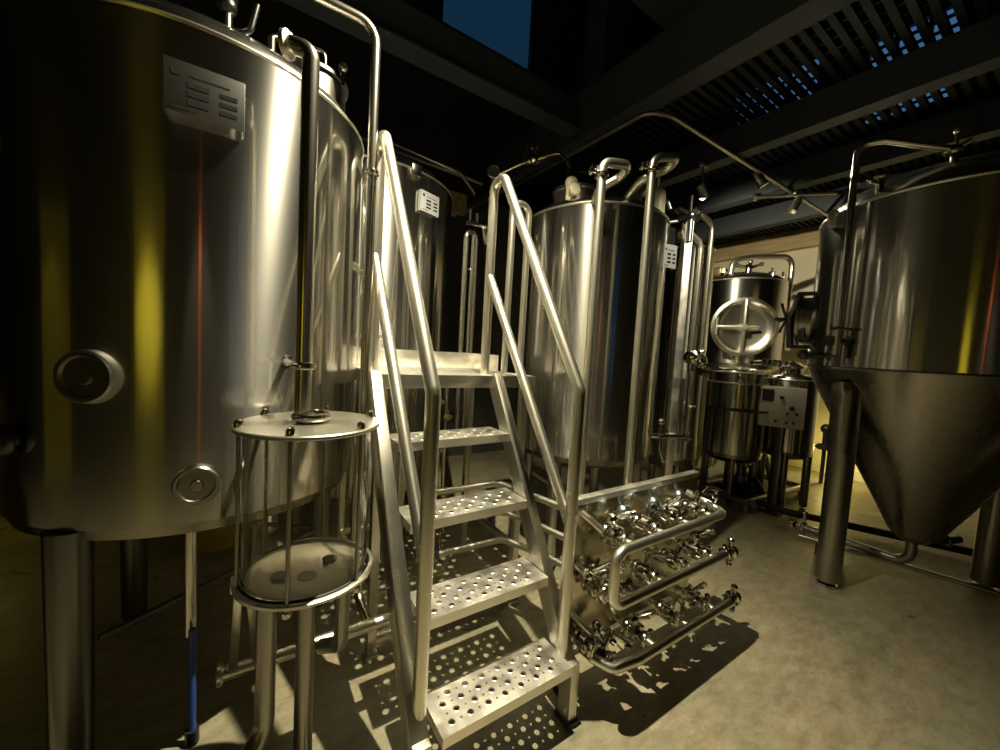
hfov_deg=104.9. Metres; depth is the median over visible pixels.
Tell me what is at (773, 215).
beam
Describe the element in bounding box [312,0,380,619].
riser pipe
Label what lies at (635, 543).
rack
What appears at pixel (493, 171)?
pipe
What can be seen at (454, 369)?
work platform
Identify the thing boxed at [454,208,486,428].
pipe
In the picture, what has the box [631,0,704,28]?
ceiling
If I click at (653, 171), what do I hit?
riser pipe
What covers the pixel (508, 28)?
window
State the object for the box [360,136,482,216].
conduit
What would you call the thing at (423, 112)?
wall
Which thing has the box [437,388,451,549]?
stand
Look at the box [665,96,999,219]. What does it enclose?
beam
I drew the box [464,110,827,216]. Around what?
conduit
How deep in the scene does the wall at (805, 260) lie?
5.22 m
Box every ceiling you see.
[498,0,999,245]
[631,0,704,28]
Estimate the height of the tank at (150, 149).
2.515 m
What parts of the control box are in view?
post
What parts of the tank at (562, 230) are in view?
leg, leg, hatch handle, leg, domed lid, leg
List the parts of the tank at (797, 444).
leg, leg, domed lid, leg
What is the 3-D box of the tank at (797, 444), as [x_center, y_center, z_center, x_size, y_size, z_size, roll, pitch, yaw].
[2.705,0.575,3.709,0.728,1.434,0.438,1,4,-33]
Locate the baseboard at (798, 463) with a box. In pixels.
[698,436,864,482]
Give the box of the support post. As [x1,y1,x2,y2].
[661,195,700,476]
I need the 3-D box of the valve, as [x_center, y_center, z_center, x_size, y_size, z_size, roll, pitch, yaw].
[3.877,0.942,4.604,0.180,0.720,0.180,1,4,-33]
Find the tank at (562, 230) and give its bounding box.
[514,170,691,567]
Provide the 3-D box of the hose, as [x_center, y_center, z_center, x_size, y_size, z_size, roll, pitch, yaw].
[3.035,1.274,3.373,0.516,0.058,2.768,0,5,-44]
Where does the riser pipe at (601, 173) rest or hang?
attached to the tank at (562, 230)
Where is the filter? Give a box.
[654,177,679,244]
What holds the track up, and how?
attached to the conduit at (665, 114)
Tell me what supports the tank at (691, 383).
on the floor
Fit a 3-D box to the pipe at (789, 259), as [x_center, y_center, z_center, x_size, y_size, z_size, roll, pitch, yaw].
[2.973,-0.847,4.368,0.909,1.093,0.153,2,4,-16]
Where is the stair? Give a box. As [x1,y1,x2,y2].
[367,130,585,749]
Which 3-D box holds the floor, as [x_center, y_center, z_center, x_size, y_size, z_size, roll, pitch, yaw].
[0.423,1.363,1.405,10.920,0.100,7.400,1,4,-33]
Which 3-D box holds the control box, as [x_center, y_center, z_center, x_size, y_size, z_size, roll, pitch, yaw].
[2.570,0.701,3.574,0.359,1.185,0.189,7,5,44]
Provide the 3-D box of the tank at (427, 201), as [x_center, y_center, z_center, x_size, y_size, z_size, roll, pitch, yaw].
[-0.957,-0.198,2.828,1.136,2.672,1.118,4,4,18]
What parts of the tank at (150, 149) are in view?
leg, leg, domed lid, hatch handle, hatch knob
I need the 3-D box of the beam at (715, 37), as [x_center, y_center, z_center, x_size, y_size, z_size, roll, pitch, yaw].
[1.593,-1.976,1.838,0.170,0.370,7.000,1,4,-33]
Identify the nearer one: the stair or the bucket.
the stair
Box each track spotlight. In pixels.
[694,161,709,200]
[751,172,768,188]
[786,191,802,214]
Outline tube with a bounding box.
[184,627,199,748]
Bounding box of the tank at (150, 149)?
[0,0,363,749]
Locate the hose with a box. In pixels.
[698,476,972,555]
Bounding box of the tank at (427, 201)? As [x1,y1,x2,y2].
[355,141,475,547]
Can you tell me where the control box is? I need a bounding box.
[757,386,806,516]
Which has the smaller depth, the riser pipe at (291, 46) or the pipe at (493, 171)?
the riser pipe at (291, 46)
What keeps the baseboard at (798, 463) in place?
attached to the wall at (805, 260)
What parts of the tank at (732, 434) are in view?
leg, leg, leg, guard rail, domed lid, leg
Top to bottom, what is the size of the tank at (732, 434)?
1.350 m
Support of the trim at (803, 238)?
attached to the wall at (805, 260)
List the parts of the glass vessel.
tie rod, tie rod, plate, post, lid, tie rod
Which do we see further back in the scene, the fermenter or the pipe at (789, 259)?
the pipe at (789, 259)
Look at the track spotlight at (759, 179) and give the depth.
3.25 m
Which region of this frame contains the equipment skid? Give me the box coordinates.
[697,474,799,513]
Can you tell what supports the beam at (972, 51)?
attached to the ceiling at (638, 142)
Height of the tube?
0.400 m
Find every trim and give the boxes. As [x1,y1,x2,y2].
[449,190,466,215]
[713,223,820,262]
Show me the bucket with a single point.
(223, 538)
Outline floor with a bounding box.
[0,443,999,749]
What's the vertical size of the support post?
2.470 m
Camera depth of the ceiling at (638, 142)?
2.79 m
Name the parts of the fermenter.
yoke arm, leg, domed lid, leg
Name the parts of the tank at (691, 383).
leg, leg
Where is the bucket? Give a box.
[197,526,240,552]
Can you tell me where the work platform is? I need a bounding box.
[356,166,535,662]
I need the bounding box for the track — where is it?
[752,191,837,201]
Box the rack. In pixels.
[437,470,741,694]
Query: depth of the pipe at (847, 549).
2.49 m
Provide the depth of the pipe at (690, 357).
2.73 m
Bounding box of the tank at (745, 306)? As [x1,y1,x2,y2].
[689,260,789,470]
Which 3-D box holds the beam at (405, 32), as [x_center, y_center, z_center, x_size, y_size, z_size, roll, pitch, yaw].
[-2.027,-2.138,1.404,6.350,0.240,0.160,1,4,-33]
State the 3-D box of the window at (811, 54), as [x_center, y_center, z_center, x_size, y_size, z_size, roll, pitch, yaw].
[4.056,-4.137,5.711,0.080,0.680,1.200,1,4,-33]
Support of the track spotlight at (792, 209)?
attached to the conduit at (665, 114)
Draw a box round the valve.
[815,424,828,483]
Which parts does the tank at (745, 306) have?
leg, lid motor, domed lid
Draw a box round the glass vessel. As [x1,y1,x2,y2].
[229,405,379,749]
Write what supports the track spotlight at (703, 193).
attached to the beam at (972, 51)
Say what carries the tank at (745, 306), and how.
on the floor
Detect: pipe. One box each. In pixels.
[215,584,416,687]
[277,27,319,413]
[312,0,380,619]
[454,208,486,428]
[487,143,569,187]
[579,157,630,494]
[623,152,678,484]
[677,231,703,371]
[693,207,714,375]
[728,254,794,350]
[799,533,999,596]
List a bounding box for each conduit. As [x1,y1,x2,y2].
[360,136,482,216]
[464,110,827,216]
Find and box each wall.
[164,0,664,456]
[696,0,999,470]
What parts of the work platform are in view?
foot plate, platform leg, platform leg, kick plate, edge frame, deck plate, platform leg, kick plate, foot plate, platform leg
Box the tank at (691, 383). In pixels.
[647,242,715,479]
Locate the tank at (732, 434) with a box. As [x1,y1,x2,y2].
[699,366,769,506]
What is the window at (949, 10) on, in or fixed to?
in the wall at (805, 260)
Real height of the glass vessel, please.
1.169 m
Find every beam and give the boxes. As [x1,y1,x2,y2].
[279,0,581,137]
[467,0,855,207]
[532,14,999,214]
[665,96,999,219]
[675,148,999,243]
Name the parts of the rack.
trigger handle, trigger handle, trigger handle, trigger handle, trigger handle, bell knob, stand rail, panel, trigger handle, bell knob, trigger handle, trigger handle, trigger handle, stand leg, bell knob, trigger handle, trigger handle, trigger handle, trigger handle, trigger handle, hook handle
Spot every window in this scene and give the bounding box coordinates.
[440,0,537,73]
[731,47,823,123]
[862,0,968,123]
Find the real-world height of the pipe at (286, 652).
0.094 m
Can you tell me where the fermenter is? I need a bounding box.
[774,127,999,589]
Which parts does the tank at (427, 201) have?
leg, domed lid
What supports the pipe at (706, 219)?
attached to the support post
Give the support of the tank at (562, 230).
on the floor
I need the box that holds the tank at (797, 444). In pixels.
[750,359,819,510]

